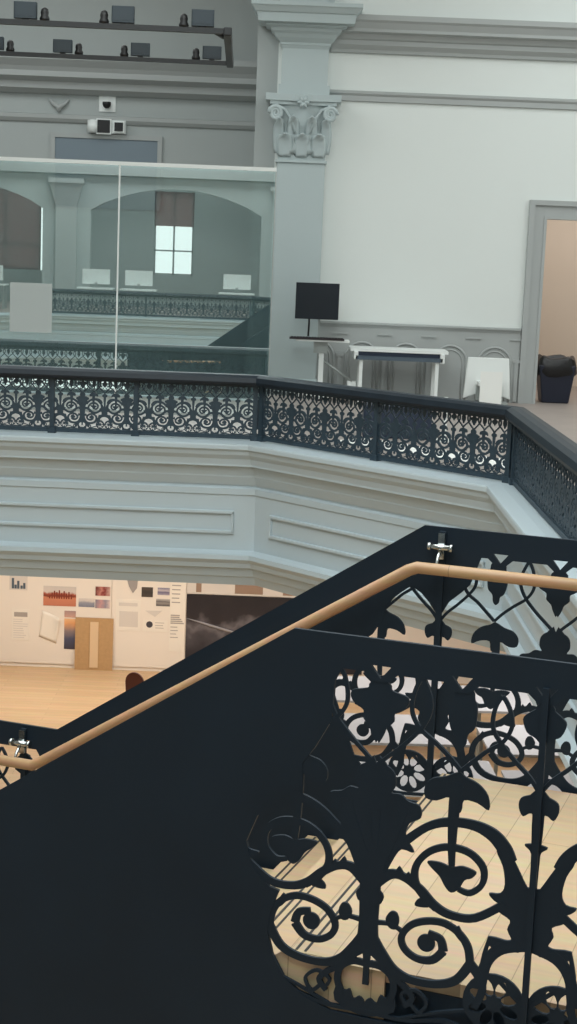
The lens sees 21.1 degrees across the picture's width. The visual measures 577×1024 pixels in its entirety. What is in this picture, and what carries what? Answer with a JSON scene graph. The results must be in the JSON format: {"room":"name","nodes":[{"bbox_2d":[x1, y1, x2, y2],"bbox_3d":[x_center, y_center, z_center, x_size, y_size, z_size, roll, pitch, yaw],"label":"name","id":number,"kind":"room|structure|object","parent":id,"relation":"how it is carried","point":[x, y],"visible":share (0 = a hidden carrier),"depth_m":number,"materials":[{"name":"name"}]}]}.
{"room":"museum","nodes":[
{"label":"museum","id":0,"kind":"room"},
{"bbox_2d":[0,0,258,166],"bbox_3d":[-6.964,-6.038,24.029,13.600,7.500,0.300,2,10,0],"label":"wall","id":1,"kind":"structure","parent":0,"point":[220,147],"depth_m":23.79,"materials":[{"name":"grey paint"}]},
{"bbox_2d":[49,98,68,111],"bbox_3d":[-3.523,-6.243,23.774,0.322,0.200,0.099,2,10,0],"label":"wall ornament","id":2,"kind":"object","parent":1,"relation":"attached to","point":[59,107],"visible":1,"depth_m":23.75,"materials":[{"name":"grey paint"}]},
{"bbox_2d":[50,132,162,162],"bbox_3d":[-2.822,-5.261,23.953,1.720,1.120,0.050,2,10,0],"label":"wall panel","id":3,"kind":"object","parent":1,"relation":"attached to","point":[75,146],"visible":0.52,"depth_m":23.89,"materials":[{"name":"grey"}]},
{"bbox_2d":[87,118,125,134],"bbox_3d":[-2.791,-5.910,23.779,0.590,0.230,0.200,2,10,0],"label":"emergency light","id":4,"kind":"object","parent":1,"relation":"attached to","point":[98,126],"visible":1,"depth_m":23.70,"materials":[{"name":"white plastic"}]},
{"bbox_2d":[99,96,115,111],"bbox_3d":[-2.782,-6.258,23.736,0.260,0.240,0.150,2,10,0],"label":"security camera","id":5,"kind":"object","parent":1,"relation":"attached to","point":[106,103],"visible":1,"depth_m":23.79,"materials":[{"name":"white plastic"}]},
{"bbox_2d":[0,112,254,130],"bbox_3d":[-7.108,-6.192,23.811,13.300,0.135,0.080,2,10,0],"label":"trim","id":6,"kind":"structure","parent":1,"relation":"attached to","point":[4,116],"depth_m":23.78,"materials":[{"name":"grey paint"}]},
{"bbox_2d":[0,54,256,101],"bbox_3d":[-7.084,-6.791,23.498,13.300,0.570,0.500,2,10,0],"label":"trim","id":7,"kind":"structure","parent":1,"relation":"attached to","point":[36,75],"depth_m":23.40,"materials":[{"name":"grey paint"}]},
{"bbox_2d":[0,590,505,683],"bbox_3d":[-2.044,1.070,23.362,24.000,2.660,0.300,2,10,0],"label":"wall","id":8,"kind":"structure","parent":0,"point":[415,635],"depth_m":23.33,"materials":[{"name":"beige paint"}]},
{"bbox_2d":[0,575,111,664],"bbox_3d":[-3.494,1.034,23.203,1.700,2.550,0.018,2,10,0],"label":"board","id":9,"kind":"object","parent":8,"relation":"attached to","point":[37,649],"visible":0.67,"depth_m":23.28,"materials":[{"name":"beige"}]},
{"bbox_2d":[9,576,27,589],"bbox_3d":[-4.039,1.019,23.190,0.270,0.300,0.006,2,10,0],"label":"drawing sheet","id":10,"kind":"object","parent":9,"relation":"attached to","point":[15,582],"visible":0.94,"depth_m":23.20,"materials":[{"name":"beige paper"}]},
{"bbox_2d":[12,609,29,639],"bbox_3d":[-4.026,1.691,23.302,0.270,0.480,0.006,2,10,0],"label":"sheet","id":11,"kind":"object","parent":9,"relation":"attached to","point":[20,617],"visible":1,"depth_m":23.30,"materials":[{"name":"beige paper"}]},
{"bbox_2d":[39,610,58,642],"bbox_3d":[-3.593,1.729,23.297,0.316,0.500,0.044,4,10,9],"label":"sheet","id":12,"kind":"object","parent":9,"relation":"attached to","point":[49,624],"visible":1,"depth_m":23.30,"materials":[{"name":"beige paper"}]},
{"bbox_2d":[43,586,75,606],"bbox_3d":[-3.428,1.261,23.226,0.490,0.300,0.006,2,10,0],"label":"print","id":13,"kind":"object","parent":9,"relation":"attached to","point":[52,595],"visible":1,"depth_m":23.23,"materials":[{"name":"brown paper"}]},
{"bbox_2d":[64,618,74,648],"bbox_3d":[-3.291,1.834,23.322,0.170,0.470,0.004,2,10,0],"label":"print","id":14,"kind":"object","parent":9,"relation":"attached to","point":[69,624],"visible":1,"depth_m":23.32},
{"bbox_2d":[64,611,75,617],"bbox_3d":[-3.279,1.533,23.272,0.170,0.100,0.004,2,10,0],"label":"print","id":15,"kind":"object","parent":9,"relation":"attached to","point":[66,613],"visible":1,"depth_m":23.27},
{"bbox_2d":[79,598,94,606],"bbox_3d":[-3.027,1.361,23.241,0.240,0.130,0.004,2,10,0],"label":"print","id":16,"kind":"object","parent":9,"relation":"attached to","point":[83,602],"visible":1,"depth_m":23.24},
{"bbox_2d":[95,586,109,595],"bbox_3d":[-2.780,1.188,23.211,0.220,0.140,0.004,2,10,0],"label":"print","id":17,"kind":"object","parent":9,"relation":"attached to","point":[100,591],"visible":1,"depth_m":23.21},
{"bbox_2d":[95,599,109,608],"bbox_3d":[-2.787,1.380,23.243,0.220,0.130,0.004,2,10,0],"label":"print","id":18,"kind":"object","parent":9,"relation":"attached to","point":[98,603],"visible":1,"depth_m":23.24},
{"bbox_2d":[112,580,186,667],"bbox_3d":[-2.080,1.090,23.203,1.110,2.550,0.018,2,10,0],"label":"board","id":19,"kind":"object","parent":8,"relation":"attached to","point":[141,648],"visible":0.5,"depth_m":23.33,"materials":[{"name":"beige"}]},
{"bbox_2d":[115,599,140,630],"bbox_3d":[-2.409,1.548,23.267,0.370,0.480,0.006,2,10,0],"label":"sheet","id":20,"kind":"object","parent":19,"relation":"attached to","point":[127,611],"visible":1,"depth_m":23.27,"materials":[{"name":"beige paper"}]},
{"bbox_2d":[127,580,137,592],"bbox_3d":[-2.337,1.117,23.196,0.160,0.200,0.004,2,10,0],"label":"paper scrap","id":21,"kind":"object","parent":19,"relation":"attached to","point":[132,584],"visible":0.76,"depth_m":23.19,"materials":[{"name":"grey paper"}]},
{"bbox_2d":[141,587,152,596],"bbox_3d":[-2.115,1.200,23.208,0.170,0.150,0.004,2,10,0],"label":"print","id":22,"kind":"object","parent":19,"relation":"attached to","point":[146,591],"visible":1,"depth_m":23.21},
{"bbox_2d":[146,611,160,616],"bbox_3d":[-2.023,1.524,23.262,0.260,0.100,0.004,2,10,0],"label":"paper scrap","id":23,"kind":"object","parent":19,"relation":"attached to","point":[154,613],"visible":1,"depth_m":23.26,"materials":[{"name":"beige paper"}]},
{"bbox_2d":[143,620,167,631],"bbox_3d":[-2.005,1.713,23.292,0.370,0.180,0.006,2,10,0],"label":"sheet","id":24,"kind":"object","parent":19,"relation":"attached to","point":[148,625],"visible":1,"depth_m":23.29,"materials":[{"name":"beige paper"}]},
{"bbox_2d":[146,621,152,627],"bbox_3d":[-2.089,1.690,23.287,0.100,0.100,0.002,2,10,0],"label":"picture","id":25,"kind":"object","parent":24,"relation":"attached to","point":[149,624],"depth_m":23.29,"materials":[{"name":"grey paper"}]},
{"bbox_2d":[156,599,169,605],"bbox_3d":[-1.881,1.357,23.233,0.210,0.110,0.004,2,10,0],"label":"print","id":26,"kind":"object","parent":19,"relation":"attached to","point":[159,602],"visible":1,"depth_m":23.23},
{"bbox_2d":[158,588,169,594],"bbox_3d":[-1.869,1.190,23.205,0.180,0.110,0.004,2,10,0],"label":"print","id":27,"kind":"object","parent":19,"relation":"attached to","point":[161,591],"visible":1,"depth_m":23.20},
{"bbox_2d":[169,582,185,651],"bbox_3d":[-1.668,1.534,23.260,0.230,1.150,0.006,2,10,0],"label":"drawing sheet","id":28,"kind":"object","parent":19,"relation":"attached to","point":[177,589],"visible":0.98,"depth_m":23.27,"materials":[{"name":"beige paper"}]},
{"bbox_2d":[187,583,295,597],"bbox_3d":[-0.181,1.148,23.189,2.670,0.250,0.006,2,10,0],"label":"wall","id":29,"kind":"structure","parent":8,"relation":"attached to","point":[192,588],"depth_m":23.20,"materials":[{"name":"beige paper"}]},
{"bbox_2d":[185,594,361,674],"bbox_3d":[-0.209,1.844,23.301,2.670,1.140,0.040,2,10,0],"label":"wall mural","id":30,"kind":"object","parent":8,"relation":"attached to","point":[209,618],"visible":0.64,"depth_m":23.26},
{"bbox_2d":[253,0,279,167],"bbox_3d":[-0.326,-5.600,23.003,0.300,7.500,1.780,2,10,0],"label":"wall","id":31,"kind":"structure","parent":0,"point":[268,45],"depth_m":22.04,"materials":[{"name":"grey paint"}]},
{"bbox_2d":[0,665,565,800],"bbox_3d":[-2.209,5.192,7.172,24.000,0.120,43.600,2,10,0],"label":"floor","id":32,"kind":"structure","parent":0,"point":[50,697],"depth_m":21.82,"materials":[{"name":"beige wood"}]},
{"bbox_2d":[74,617,113,670],"bbox_3d":[-2.927,1.987,23.313,0.570,0.800,0.052,2,10,0],"label":"cardboard panel","id":33,"kind":"object","parent":32,"relation":"on","point":[93,636],"visible":1,"depth_m":23.31,"materials":[{"name":"brown cardboard"}]},
{"bbox_2d":[125,672,143,690],"bbox_3d":[-1.941,2.486,20.304,0.400,0.891,0.400,6,10,20],"label":"wooden chair","id":34,"kind":"object","parent":32,"relation":"on","point":[133,679],"visible":0.29,"depth_m":20.07,"materials":[{"name":"brown wood"}]},
{"bbox_2d":[335,676,443,757],"bbox_3d":[1.044,2.674,20.315,2.000,0.750,1.150,2,10,-3],"label":"work table","id":35,"kind":"object","parent":32,"relation":"on","point":[409,683],"visible":0.1,"depth_m":20.39,"materials":[{"name":"grey"}]},
{"bbox_2d":[344,713,469,752],"bbox_3d":[1.083,2.957,18.639,2.000,0.750,1.150,2,10,-3],"label":"work table","id":36,"kind":"object","parent":32,"relation":"on","point":[400,719],"visible":0.25,"depth_m":18.34,"materials":[{"name":"grey"}]},
{"bbox_2d":[359,759,495,796],"bbox_3d":[1.271,3.246,16.962,2.000,0.750,1.150,2,10,-3],"label":"work table","id":37,"kind":"object","parent":32,"relation":"on","point":[485,765],"visible":0.11,"depth_m":17.10,"materials":[{"name":"grey"}]},
{"bbox_2d":[461,685,532,755],"bbox_3d":[3.291,2.797,20.118,2.000,0.750,1.150,2,10,-3],"label":"work table","id":38,"kind":"object","parent":32,"relation":"on","point":[502,709],"visible":0.15,"depth_m":19.78,"materials":[{"name":"grey"}]},
{"bbox_2d":[476,725,559,775],"bbox_3d":[3.280,3.078,18.441,2.000,0.750,1.150,2,10,-3],"label":"work table","id":39,"kind":"object","parent":32,"relation":"on","point":[519,732],"visible":0.11,"depth_m":18.30,"materials":[{"name":"grey"}]},
{"bbox_2d":[501,770,574,791],"bbox_3d":[3.368,3.363,16.765,2.000,0.750,1.150,2,10,-3],"label":"work table","id":40,"kind":"object","parent":32,"relation":"on","point":[505,773],"visible":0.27,"depth_m":17.05,"materials":[{"name":"grey"}]},
{"bbox_2d":[0,385,576,512],"bbox_3d":[-2.070,1.714,6.588,24.000,1.620,43.600,2,10,0],"label":"floor","id":41,"kind":"structure","parent":0,"point":[562,417],"depth_m":19.13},
{"bbox_2d":[0,157,276,417],"bbox_3d":[-2.651,-2.757,18.980,4.900,3.045,0.051,2,10,-1],"label":"glass wall","id":42,"kind":"structure","parent":41,"relation":"on","point":[148,266],"depth_m":18.94,"materials":[{"name":"clear glass"}]},
{"bbox_2d":[10,282,51,332],"bbox_3d":[-3.159,-2.506,19.008,0.515,0.600,0.004,2,10,-1],"label":"paper sheet","id":43,"kind":"object","parent":42,"relation":"attached to","point":[30,303],"visible":1,"depth_m":19.01,"materials":[{"name":"grey paper"}]},
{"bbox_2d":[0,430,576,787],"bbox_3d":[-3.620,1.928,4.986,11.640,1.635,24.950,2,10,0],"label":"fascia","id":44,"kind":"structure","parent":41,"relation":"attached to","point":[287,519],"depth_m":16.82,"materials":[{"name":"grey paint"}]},
{"bbox_2d":[0,364,259,440],"bbox_3d":[-3.444,-1.260,16.897,6.368,0.722,0.240,2,10,0],"label":"gallery railing","id":45,"kind":"object","parent":44,"relation":"on","point":[52,373],"visible":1,"depth_m":16.89,"materials":[{"name":"metal"}]},
{"bbox_2d":[256,375,515,482],"bbox_3d":[0.897,-0.879,15.660,0.241,0.722,3.598,-7,13,-43],"label":"gallery railing","id":46,"kind":"object","parent":44,"relation":"on","point":[378,398],"visible":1,"depth_m":15.52,"materials":[{"name":"metal"}]},
{"bbox_2d":[505,406,576,539],"bbox_3d":[2.080,0.049,10.415,0.240,0.722,8.225,2,10,0],"label":"gallery railing","id":47,"kind":"object","parent":44,"relation":"on","point":[549,495],"visible":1,"depth_m":12.49,"materials":[{"name":"metal"}]},
{"bbox_2d":[251,0,362,395],"bbox_3d":[0.195,-5.370,21.785,1.530,7.490,0.648,2,10,0],"label":"pilaster","id":48,"kind":"object","parent":41,"relation":"on","point":[306,31],"visible":0.98,"depth_m":21.91,"materials":[{"name":"grey paint"}]},
{"bbox_2d":[297,97,309,107],"bbox_3d":[0.210,-5.738,21.716,0.182,0.162,0.068,2,10,0],"label":"flower","id":49,"kind":"object","parent":48,"relation":"on","point":[302,102],"depth_m":21.71,"materials":[{"name":"white paint"}]},
{"bbox_2d":[295,319,355,400],"bbox_3d":[0.532,-2.289,21.920,0.880,1.400,0.560,2,10,0],"label":"stand","id":50,"kind":"object","parent":41,"relation":"on","point":[320,346],"visible":0.46,"depth_m":21.91,"materials":[{"name":"white metal"}]},
{"bbox_2d":[289,336,343,340],"bbox_3d":[0.398,-2.438,21.764,0.770,0.034,0.180,2,10,0],"label":"keyboard","id":51,"kind":"object","parent":50,"relation":"on","point":[290,337],"visible":1,"depth_m":21.68,"materials":[{"name":"black plastic"}]},
{"bbox_2d":[295,282,339,335],"bbox_3d":[0.399,-2.844,21.814,0.610,0.750,0.078,2,10,-4],"label":"monitor","id":52,"kind":"object","parent":50,"relation":"on","point":[313,300],"visible":1,"depth_m":21.75,"materials":[{"name":"black plastic"}]},
{"bbox_2d":[295,339,349,342],"bbox_3d":[0.477,-2.426,21.897,0.760,0.025,0.400,2,10,0],"label":"tray","id":53,"kind":"object","parent":50,"relation":"on","point":[315,341],"depth_m":21.70,"materials":[{"name":"white plastic"}]},
{"bbox_2d":[340,440,407,448],"bbox_3d":[0.951,-0.751,17.055,0.550,0.010,0.800,-7,13,-45],"label":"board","id":54,"kind":"object","parent":41,"relation":"on","point":[340,440],"visible":0.02,"depth_m":16.95,"materials":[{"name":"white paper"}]},
{"bbox_2d":[361,402,431,439],"bbox_3d":[1.243,-1.048,17.814,0.800,0.370,0.420,2,10,0],"label":"crate","id":55,"kind":"object","parent":41,"relation":"on","point":[400,418],"visible":0.21,"depth_m":17.61,"materials":[{"name":"blue"}]},
{"bbox_2d":[349,345,448,401],"bbox_3d":[1.544,-1.950,22.097,1.380,0.755,0.650,2,10,0],"label":"table","id":56,"kind":"object","parent":41,"relation":"on","point":[436,356],"visible":0.96,"depth_m":21.77,"materials":[{"name":"white wood"},{"name":"grey metal"}]},
{"bbox_2d":[261,773,576,1023],"bbox_3d":[-0.309,1.791,5.758,5.336,1.362,1.784,6,10,20],"label":"staircase","id":57,"kind":"structure","parent":41,"relation":"attached to","point":[504,815],"depth_m":5.02,"materials":[{"name":"brown wood"}]},
{"bbox_2d":[0,628,576,1023],"bbox_3d":[-0.552,1.507,4.820,5.458,2.491,0.025,6,10,20],"label":"guard","id":58,"kind":"object","parent":57,"relation":"attached to","point":[133,891],"visible":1,"depth_m":4.58,"materials":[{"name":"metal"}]},
{"bbox_2d":[0,525,576,868],"bbox_3d":[-0.304,1.214,6.599,4.812,2.500,0.131,6,10,20],"label":"guard","id":59,"kind":"object","parent":57,"relation":"attached to","point":[439,562],"visible":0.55,"depth_m":6.27,"materials":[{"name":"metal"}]},
{"bbox_2d":[399,447,466,458],"bbox_3d":[1.536,-0.628,16.463,0.550,0.010,0.800,-7,13,-45],"label":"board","id":60,"kind":"object","parent":41,"relation":"on","point":[412,449],"visible":0.02,"depth_m":16.40,"materials":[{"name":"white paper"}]},
{"bbox_2d":[436,397,448,441],"bbox_3d":[1.773,-1.050,17.557,0.200,0.500,0.200,2,10,0],"label":"post","id":61,"kind":"object","parent":41,"relation":"on","point":[445,397],"visible":0.29,"depth_m":17.54,"materials":[{"name":"white metal"}]},
{"bbox_2d":[461,456,504,467],"bbox_3d":[2.122,-0.507,15.881,0.550,0.010,0.800,-7,13,-45],"label":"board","id":62,"kind":"object","parent":41,"relation":"on","point":[492,462],"visible":0.14,"depth_m":15.84,"materials":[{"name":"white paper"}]},
{"bbox_2d":[463,357,509,404],"bbox_3d":[2.815,-1.828,21.881,0.668,0.685,0.420,2,10,0],"label":"lounge chair","id":63,"kind":"object","parent":41,"relation":"on","point":[475,365],"visible":0.56,"depth_m":21.93,"materials":[{"name":"white plastic"}]},
{"bbox_2d":[479,371,502,403],"bbox_3d":[2.831,-1.730,21.678,0.310,0.460,0.008,2,9,0],"label":"paper sheet","id":64,"kind":"object","parent":63,"relation":"hanging from","point":[490,382],"visible":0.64,"depth_m":21.67,"materials":[{"name":"white paper"}]},
{"bbox_2d":[537,354,576,403],"bbox_3d":[3.953,-1.980,23.014,0.618,0.700,0.503,2,10,0],"label":"waste bin","id":65,"kind":"object","parent":41,"relation":"on","point":[555,373],"visible":0.88,"depth_m":22.82,"materials":[{"name":"black plastic"}]},
{"bbox_2d":[269,0,576,402],"bbox_3d":[5.014,-5.260,22.254,10.400,7.500,0.300,2,10,0],"label":"wall","id":66,"kind":"structure","parent":0,"point":[426,207],"depth_m":22.19,"materials":[{"name":"white paint"}]},
{"bbox_2d":[316,326,520,402],"bbox_3d":[1.873,-2.171,22.631,2.970,1.040,0.040,2,10,0],"label":"wainscoting","id":67,"kind":"structure","parent":66,"relation":"attached to","point":[449,374],"depth_m":22.59,"materials":[{"name":"grey"}]},
{"bbox_2d":[320,320,520,333],"bbox_3d":[1.894,-2.677,22.520,2.970,0.095,0.070,2,10,0],"label":"trim","id":68,"kind":"structure","parent":66,"relation":"attached to","point":[322,323],"depth_m":22.50,"materials":[{"name":"grey"}]},
{"bbox_2d":[328,332,520,401],"bbox_3d":[1.940,-2.117,22.610,2.976,0.905,0.042,2,10,0],"label":"trim","id":69,"kind":"structure","parent":66,"relation":"attached to","point":[339,355],"depth_m":22.60,"materials":[{"name":"grey"}]},
{"bbox_2d":[329,89,576,110],"bbox_3d":[5.403,-5.726,21.991,9.660,0.155,0.060,2,10,0],"label":"trim","id":70,"kind":"structure","parent":66,"relation":"attached to","point":[347,95],"depth_m":21.99,"materials":[{"name":"grey paint"}]},
{"bbox_2d":[331,14,576,61],"bbox_3d":[5.435,-6.528,21.714,9.660,0.510,0.340,2,10,0],"label":"trim","id":71,"kind":"structure","parent":66,"relation":"attached to","point":[371,34],"depth_m":21.71,"materials":[{"name":"grey paint"}]},
{"bbox_2d":[517,200,576,403],"bbox_3d":[4.268,-2.999,22.448,1.730,2.921,0.078,2,10,0],"label":"door frame","id":72,"kind":"structure","parent":66,"relation":"in","point":[540,211],"depth_m":22.39,"materials":[{"name":"grey"}]},
{"bbox_2d":[536,220,576,385],"bbox_3d":[6.397,-3.537,24.409,7.300,3.500,3.400,2,10,0],"label":"wall","id":73,"kind":"structure","parent":0,"point":[558,323],"depth_m":25.92,"materials":[{"name":"beige paint"}]},
{"bbox_3d":[-1.739,-6.574,5.196,24.000,0.200,43.600,2,10,0],"label":"ceiling","id":74,"kind":"structure","parent":0,"visible":0},
{"bbox_2d":[0,1,233,67],"bbox_3d":[-3.251,-6.630,16.050,5.460,3.400,2.720,2,10,-2],"label":"lighting frame","id":75,"kind":"object","parent":74,"relation":"hanging from","point":[225,33],"depth_m":15.09,"materials":[{"name":"black metal"}]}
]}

